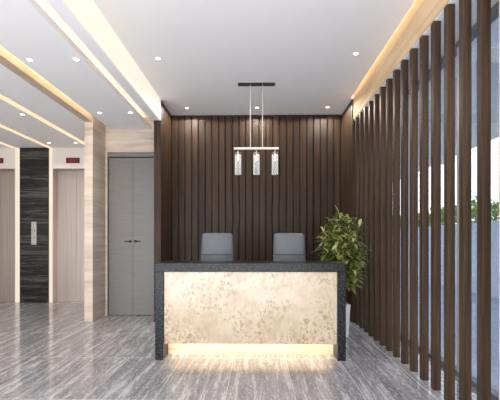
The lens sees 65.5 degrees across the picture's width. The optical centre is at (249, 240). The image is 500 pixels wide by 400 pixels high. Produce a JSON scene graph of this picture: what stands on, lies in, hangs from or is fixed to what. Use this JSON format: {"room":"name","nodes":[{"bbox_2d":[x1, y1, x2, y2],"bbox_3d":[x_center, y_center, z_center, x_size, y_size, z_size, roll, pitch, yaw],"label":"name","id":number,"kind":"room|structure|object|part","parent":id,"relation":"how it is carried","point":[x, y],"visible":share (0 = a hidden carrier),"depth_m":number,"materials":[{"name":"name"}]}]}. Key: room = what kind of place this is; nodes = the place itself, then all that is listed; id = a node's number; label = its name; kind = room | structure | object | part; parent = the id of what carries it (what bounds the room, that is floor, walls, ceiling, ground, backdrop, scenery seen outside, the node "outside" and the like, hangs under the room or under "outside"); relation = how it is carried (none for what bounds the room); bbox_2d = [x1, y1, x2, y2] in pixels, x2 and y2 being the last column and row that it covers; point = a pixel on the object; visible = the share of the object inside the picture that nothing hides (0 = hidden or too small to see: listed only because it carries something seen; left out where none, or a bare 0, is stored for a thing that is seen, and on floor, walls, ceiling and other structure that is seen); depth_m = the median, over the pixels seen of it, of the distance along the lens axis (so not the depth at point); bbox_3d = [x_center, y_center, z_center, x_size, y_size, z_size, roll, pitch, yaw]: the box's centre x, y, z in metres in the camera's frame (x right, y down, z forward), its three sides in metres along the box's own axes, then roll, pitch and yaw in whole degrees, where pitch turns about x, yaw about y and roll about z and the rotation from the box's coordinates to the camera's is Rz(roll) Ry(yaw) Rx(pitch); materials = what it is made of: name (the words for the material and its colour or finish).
{"room":"lobby","nodes":[
{"label":"lobby","id":0,"kind":"room"},
{"bbox_2d":[0,63,83,147],"bbox_3d":[-5.186,-2.090,2.794,4.730,0.100,13.400,0,0,1],"label":"ceiling","id":1,"kind":"structure","parent":0,"point":[12,86],"depth_m":6.53,"materials":[{"name":"paint"}]},
{"bbox_2d":[0,141,15,147],"bbox_3d":[-5.237,-2.035,3.855,0.110,0.010,9.320,0,0,1],"label":"recessed light","id":2,"kind":"object","parent":1,"relation":"in","point":[2,143],"visible":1,"depth_m":8.27,"materials":[{"name":"white paint"}]},
{"bbox_2d":[0,124,52,147],"bbox_3d":[-4.444,-2.035,3.841,0.115,0.010,9.320,0,0,1],"label":"recessed light","id":3,"kind":"object","parent":1,"relation":"in","point":[1,125],"visible":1,"depth_m":7.52,"materials":[{"name":"white paint"}]},
{"bbox_2d":[0,93,83,144],"bbox_3d":[-3.532,-2.035,3.824,0.120,0.010,9.320,0,0,1],"label":"recessed light","id":4,"kind":"object","parent":1,"relation":"in","point":[2,96],"visible":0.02,"depth_m":6.39,"materials":[{"name":"white paint"}]},
{"bbox_2d":[0,148,83,168],"bbox_3d":[-5.088,-0.345,8.643,4.715,3.390,0.200,0,0,1],"label":"wall","id":5,"kind":"structure","parent":0,"point":[60,155],"depth_m":8.53,"materials":[{"name":"white paint"}]},
{"bbox_2d":[0,169,14,301],"bbox_3d":[-5.568,-0.120,8.668,0.815,2.940,0.246,0,0,1],"label":"door","id":6,"kind":"structure","parent":5,"relation":"in","point":[7,176],"depth_m":8.71,"materials":[{"name":"metal"}]},
{"bbox_3d":[-5.765,-0.116,8.730,0.392,2.922,0.030,0,0,1],"label":"panel","id":7,"kind":"part","parent":6,"relation":"part of","materials":[{"name":"beige wood"}]},
{"bbox_2d":[15,148,19,301],"bbox_3d":[-5.100,-0.345,8.536,0.115,3.388,0.012,0,0,1],"label":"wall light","id":8,"kind":"object","parent":5,"relation":"attached to","point":[17,150],"visible":1,"depth_m":8.53,"materials":[{"name":"white paint"}]},
{"bbox_2d":[20,148,48,302],"bbox_3d":[-4.723,-0.345,8.519,0.630,3.390,0.035,0,0,1],"label":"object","id":9,"kind":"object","parent":5,"relation":"attached to","point":[34,162],"depth_m":8.50,"materials":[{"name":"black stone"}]},
{"bbox_2d":[31,222,35,244],"bbox_3d":[-4.723,-0.170,8.492,0.110,0.500,0.018,0,0,1],"label":"panel","id":10,"kind":"object","parent":9,"relation":"attached to","point":[33,224],"visible":1,"depth_m":8.49,"materials":[{"name":"metal"}]},
{"bbox_2d":[49,148,52,302],"bbox_3d":[-4.365,-0.345,8.523,0.075,3.388,0.012,0,0,1],"label":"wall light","id":11,"kind":"object","parent":5,"relation":"attached to","point":[50,149],"visible":1,"depth_m":8.52,"materials":[{"name":"white paint"}]},
{"bbox_2d":[53,168,83,302],"bbox_3d":[-3.870,-0.120,8.638,0.900,2.940,0.246,0,0,1],"label":"door","id":12,"kind":"structure","parent":5,"relation":"in","point":[68,183],"depth_m":8.68,"materials":[{"name":"metal"}]},
{"bbox_3d":[-4.089,-0.116,8.700,0.435,2.922,0.030,0,0,1],"label":"panel","id":13,"kind":"part","parent":12,"relation":"part of","materials":[{"name":"beige wood"}]},
{"bbox_3d":[-3.871,1.347,8.598,0.876,0.005,0.165,0,0,1],"label":"sill","id":14,"kind":"part","parent":12,"relation":"part of","materials":[{"name":"metal"}]},
{"bbox_3d":[-3.650,-0.116,8.692,0.435,2.922,0.030,0,0,1],"label":"panel","id":15,"kind":"part","parent":12,"relation":"part of","materials":[{"name":"beige wood"}]},
{"bbox_2d":[66,158,79,162],"bbox_3d":[-3.878,-1.765,8.510,0.296,0.116,0.022,0,0,1],"label":"indicator","id":16,"kind":"object","parent":5,"relation":"attached to","point":[68,160],"visible":1,"depth_m":8.50,"materials":[{"name":"metal"}]},
{"bbox_2d":[0,0,160,129],"bbox_3d":[-2.152,-2.230,1.714,1.115,0.440,11.350,0,0,1],"label":"ceiling","id":17,"kind":"structure","parent":0,"point":[47,32],"depth_m":4.36,"materials":[{"name":"paint"}]},
{"bbox_2d":[84,116,105,321],"bbox_3d":[-2.677,-0.500,7.699,0.140,3.700,2.400,0,0,1],"label":"column","id":18,"kind":"structure","parent":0,"point":[95,131],"depth_m":6.57,"materials":[{"name":"stone"}]},
{"bbox_2d":[0,45,92,121],"bbox_3d":[-2.788,-2.170,1.274,0.130,0.360,10.448,0,0,1],"label":"trim","id":19,"kind":"structure","parent":18,"relation":"attached to","point":[7,59],"depth_m":4.98,"materials":[{"name":"wood"}]},
{"bbox_2d":[106,117,153,314],"bbox_3d":[-2.104,-0.500,7.139,1.025,3.700,0.200,0,0,1],"label":"wall","id":20,"kind":"structure","parent":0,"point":[116,140],"depth_m":7.04,"materials":[{"name":"wood"}]},
{"bbox_2d":[107,152,153,315],"bbox_3d":[-2.123,-0.130,7.077,0.920,2.960,0.165,0,0,1],"label":"door","id":21,"kind":"structure","parent":20,"relation":"attached to","point":[130,175],"depth_m":7.06,"materials":[{"name":"grey wood"}]},
{"bbox_2d":[154,101,170,321],"bbox_3d":[-1.536,-0.500,6.929,0.120,3.700,0.900,0,0,1],"label":"wall","id":22,"kind":"structure","parent":0,"point":[162,128],"depth_m":6.59,"materials":[{"name":"brown wood"}]},
{"bbox_2d":[63,0,160,119],"bbox_3d":[-1.591,-2.179,1.253,0.022,0.338,10.448,0,0,1],"label":"trim","id":23,"kind":"structure","parent":22,"relation":"attached to","point":[86,12],"depth_m":4.34,"materials":[{"name":"beige"}]},
{"bbox_2d":[0,302,491,399],"bbox_3d":[-2.731,1.425,2.450,9.650,0.150,14.000,0,0,1],"label":"floor","id":24,"kind":"structure","parent":0,"point":[48,351],"depth_m":4.12,"materials":[{"name":"grey tile"}]},
{"bbox_2d":[201,233,232,260],"bbox_3d":[-0.462,0.620,5.457,0.630,1.460,0.605,0,0,1],"label":"office chair","id":25,"kind":"object","parent":24,"relation":"on","point":[215,246],"visible":0.27,"depth_m":5.42,"materials":[{"name":"fabric"}]},
{"bbox_2d":[155,261,345,360],"bbox_3d":[0.007,0.800,4.721,2.155,1.100,0.660,0,0,1],"label":"reception desk","id":26,"kind":"object","parent":24,"relation":"on","point":[202,307],"visible":1,"depth_m":4.42,"materials":[{"name":"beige stone"}]},
{"bbox_3d":[-1.025,0.850,4.684,0.092,1.000,0.550,0,0,1],"label":"panel","id":27,"kind":"part","parent":26,"relation":"part of","materials":[{"name":"black stone"}]},
{"bbox_3d":[0.002,0.762,4.436,1.967,0.820,0.030,0,0,1],"label":"panel","id":28,"kind":"part","parent":26,"relation":"part of","materials":[{"name":"beige stone"}]},
{"bbox_2d":[155,261,345,271],"bbox_3d":[0.006,0.300,4.666,2.155,0.100,0.550,0,0,1],"label":"countertop","id":29,"kind":"structure","parent":26,"relation":"on","point":[165,266],"depth_m":4.39,"materials":[{"name":"black stone"}]},
{"bbox_3d":[1.038,0.850,4.647,0.092,1.000,0.550,0,0,1],"label":"panel","id":30,"kind":"part","parent":26,"relation":"part of","materials":[{"name":"black stone"}]},
{"bbox_2d":[273,233,305,260],"bbox_3d":[0.548,0.620,5.438,0.630,1.460,0.605,0,0,1],"label":"office chair","id":31,"kind":"object","parent":24,"relation":"on","point":[286,246],"visible":0.38,"depth_m":5.40,"materials":[{"name":"fabric"}]},
{"bbox_2d":[313,206,371,336],"bbox_3d":[1.299,0.413,5.496,0.781,1.874,0.702,0,0,42],"label":"potted plant","id":32,"kind":"object","parent":24,"relation":"on","point":[337,249],"visible":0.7,"depth_m":5.43,"materials":[{"name":"green plant"}]},
{"bbox_3d":[1.295,0.300,5.506,0.557,1.305,0.454,0,0,-18],"label":"stem","id":33,"kind":"part","parent":32,"relation":"part of","materials":[{"name":"green plant"}]},
{"bbox_3d":[1.251,1.120,5.598,0.316,0.460,0.316,0,0,1],"label":"pot","id":34,"kind":"part","parent":32,"relation":"part of","materials":[{"name":"white ceramic"}]},
{"bbox_2d":[355,117,358,324],"bbox_3d":[1.742,-0.320,6.292,0.064,3.340,0.065,0,0,1],"label":"timber slat","id":35,"kind":"object","parent":24,"relation":"on","point":[356,118],"visible":0.55,"depth_m":6.26,"materials":[{"name":"brown wood"}]},
{"bbox_2d":[359,112,363,327],"bbox_3d":[1.738,-0.320,6.042,0.064,3.340,0.065,0,0,1],"label":"timber slat","id":36,"kind":"object","parent":24,"relation":"on","point":[361,114],"visible":0.74,"depth_m":6.01,"materials":[{"name":"brown wood"}]},
{"bbox_2d":[364,107,367,331],"bbox_3d":[1.733,-0.320,5.792,0.064,3.340,0.065,0,0,1],"label":"timber slat","id":37,"kind":"object","parent":24,"relation":"on","point":[365,108],"visible":0.76,"depth_m":5.76,"materials":[{"name":"brown wood"}]},
{"bbox_2d":[368,101,373,335],"bbox_3d":[1.729,-0.320,5.542,0.064,3.340,0.065,0,0,1],"label":"timber slat","id":38,"kind":"object","parent":24,"relation":"on","point":[370,103],"visible":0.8,"depth_m":5.51,"materials":[{"name":"brown wood"}]},
{"bbox_2d":[374,94,378,340],"bbox_3d":[1.724,-0.320,5.292,0.064,3.340,0.065,0,0,1],"label":"timber slat","id":39,"kind":"object","parent":24,"relation":"on","point":[376,96],"visible":0.77,"depth_m":5.26,"materials":[{"name":"brown wood"}]},
{"bbox_2d":[379,87,385,345],"bbox_3d":[1.720,-0.320,5.042,0.064,3.340,0.065,0,0,1],"label":"timber slat","id":40,"kind":"object","parent":24,"relation":"on","point":[382,90],"visible":1,"depth_m":5.01,"materials":[{"name":"brown wood"}]},
{"bbox_2d":[386,78,392,350],"bbox_3d":[1.715,-0.320,4.792,0.064,3.340,0.065,0,0,1],"label":"timber slat","id":41,"kind":"object","parent":24,"relation":"on","point":[389,82],"visible":1,"depth_m":4.76,"materials":[{"name":"brown wood"}]},
{"bbox_2d":[393,69,399,356],"bbox_3d":[1.711,-0.320,4.543,0.064,3.340,0.065,0,0,1],"label":"timber slat","id":42,"kind":"object","parent":24,"relation":"on","point":[396,73],"visible":1,"depth_m":4.51,"materials":[{"name":"brown wood"}]},
{"bbox_2d":[401,59,408,363],"bbox_3d":[1.706,-0.320,4.293,0.064,3.340,0.065,0,0,1],"label":"timber slat","id":43,"kind":"object","parent":24,"relation":"on","point":[405,62],"visible":1,"depth_m":4.26,"materials":[{"name":"brown wood"}]},
{"bbox_2d":[409,48,417,371],"bbox_3d":[1.702,-0.320,4.043,0.064,3.340,0.065,0,0,1],"label":"timber slat","id":44,"kind":"object","parent":24,"relation":"on","point":[413,53],"visible":1,"depth_m":4.01,"materials":[{"name":"brown wood"}]},
{"bbox_2d":[419,35,428,380],"bbox_3d":[1.697,-0.320,3.793,0.064,3.340,0.065,0,0,1],"label":"timber slat","id":45,"kind":"object","parent":24,"relation":"on","point":[424,39],"visible":1,"depth_m":3.76,"materials":[{"name":"brown wood"}]},
{"bbox_2d":[431,21,440,390],"bbox_3d":[1.693,-0.320,3.543,0.064,3.340,0.065,0,0,1],"label":"timber slat","id":46,"kind":"object","parent":24,"relation":"on","point":[436,25],"visible":1,"depth_m":3.51,"materials":[{"name":"brown wood"}]},
{"bbox_2d":[444,4,454,399],"bbox_3d":[1.688,-0.320,3.293,0.064,3.340,0.065,0,0,1],"label":"timber slat","id":47,"kind":"object","parent":24,"relation":"on","point":[449,10],"visible":1,"depth_m":3.26,"materials":[{"name":"brown wood"}]},
{"bbox_2d":[459,0,471,399],"bbox_3d":[1.684,-0.320,3.043,0.064,3.340,0.065,0,0,1],"label":"timber slat","id":48,"kind":"object","parent":24,"relation":"on","point":[465,6],"visible":1,"depth_m":3.01,"materials":[{"name":"brown wood"}]},
{"bbox_2d":[477,0,490,399],"bbox_3d":[1.679,-0.320,2.793,0.064,3.340,0.065,0,0,1],"label":"timber slat","id":49,"kind":"object","parent":24,"relation":"on","point":[483,6],"visible":1,"depth_m":2.76,"materials":[{"name":"brown wood"}]},
{"bbox_2d":[93,0,414,115],"bbox_3d":[0.091,-2.400,1.724,3.320,0.100,11.450,0,0,1],"label":"ceiling","id":50,"kind":"structure","parent":0,"point":[206,48],"depth_m":4.75,"materials":[{"name":"paint"}]},
{"bbox_2d":[234,83,278,175],"bbox_3d":[0.096,-1.663,5.799,0.670,1.375,0.112,0,0,1],"label":"pendant lamp","id":51,"kind":"object","parent":50,"relation":"hanging from","point":[256,155],"visible":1,"depth_m":5.79,"materials":[{"name":"metal"}]},
{"bbox_3d":[0.005,-1.867,5.801,0.011,0.945,0.011,0,0,1],"label":"suspension rod","id":52,"kind":"part","parent":51,"relation":"part of","materials":[{"name":"silver metal"}]},
{"bbox_3d":[0.096,-1.136,5.799,0.108,0.322,0.108,0,0,1],"label":"shade frame","id":53,"kind":"part","parent":51,"relation":"part of","materials":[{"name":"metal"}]},
{"bbox_3d":[0.187,-1.867,5.798,0.011,0.945,0.011,0,0,1],"label":"suspension rod","id":54,"kind":"part","parent":51,"relation":"part of","materials":[{"name":"silver metal"}]},
{"bbox_2d":[171,114,341,260],"bbox_3d":[0.132,-0.550,7.324,3.440,3.800,0.150,0,0,1],"label":"wall","id":55,"kind":"structure","parent":0,"point":[207,196],"depth_m":7.25,"materials":[{"name":"brown wood"}]},
{"bbox_2d":[342,99,354,322],"bbox_3d":[1.761,-0.500,6.869,0.125,3.700,0.900,0,0,1],"label":"wall","id":56,"kind":"structure","parent":0,"point":[348,124],"depth_m":6.62,"materials":[{"name":"brown wood"}]},
{"bbox_2d":[353,0,449,119],"bbox_3d":[1.619,-2.275,1.195,0.014,0.550,10.448,0,0,1],"label":"trim","id":57,"kind":"structure","parent":56,"relation":"attached to","point":[422,13],"depth_m":4.37,"materials":[{"name":"wood"}]},
{"bbox_2d":[354,0,498,119],"bbox_3d":[1.815,-2.300,1.643,0.670,0.620,11.350,0,0,1],"label":"ceiling","id":58,"kind":"structure","parent":0,"point":[440,17],"depth_m":3.69,"materials":[{"name":"paint"}]},
{"bbox_2d":[499,0,499,399],"bbox_3d":[1.924,-0.319,-0.755,0.725,3.338,6.560,0,0,1],"label":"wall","id":59,"kind":"structure","parent":0,"point":[499,0],"depth_m":2.53,"materials":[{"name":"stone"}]},
{"bbox_2d":[400,1,498,399],"bbox_3d":[2.129,-0.320,4.918,0.080,3.339,4.790,0,0,1],"label":"window","id":60,"kind":"structure","parent":59,"relation":"in","point":[495,9],"depth_m":3.65,"materials":[{"name":"clear glass"}]},
{"bbox_3d":[2.143,-0.315,5.812,0.008,3.230,1.240,0,0,1],"label":"pane","id":61,"kind":"part","parent":60,"relation":"part of","materials":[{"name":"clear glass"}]},
{"bbox_3d":[2.119,-0.315,4.513,0.008,3.230,1.240,0,0,1],"label":"pane","id":62,"kind":"part","parent":60,"relation":"part of","materials":[{"name":"clear glass"}]},
{"bbox_3d":[2.095,-0.315,3.178,0.008,3.230,1.310,0,0,1],"label":"pane","id":63,"kind":"part","parent":60,"relation":"part of","materials":[{"name":"clear glass"}]}
]}

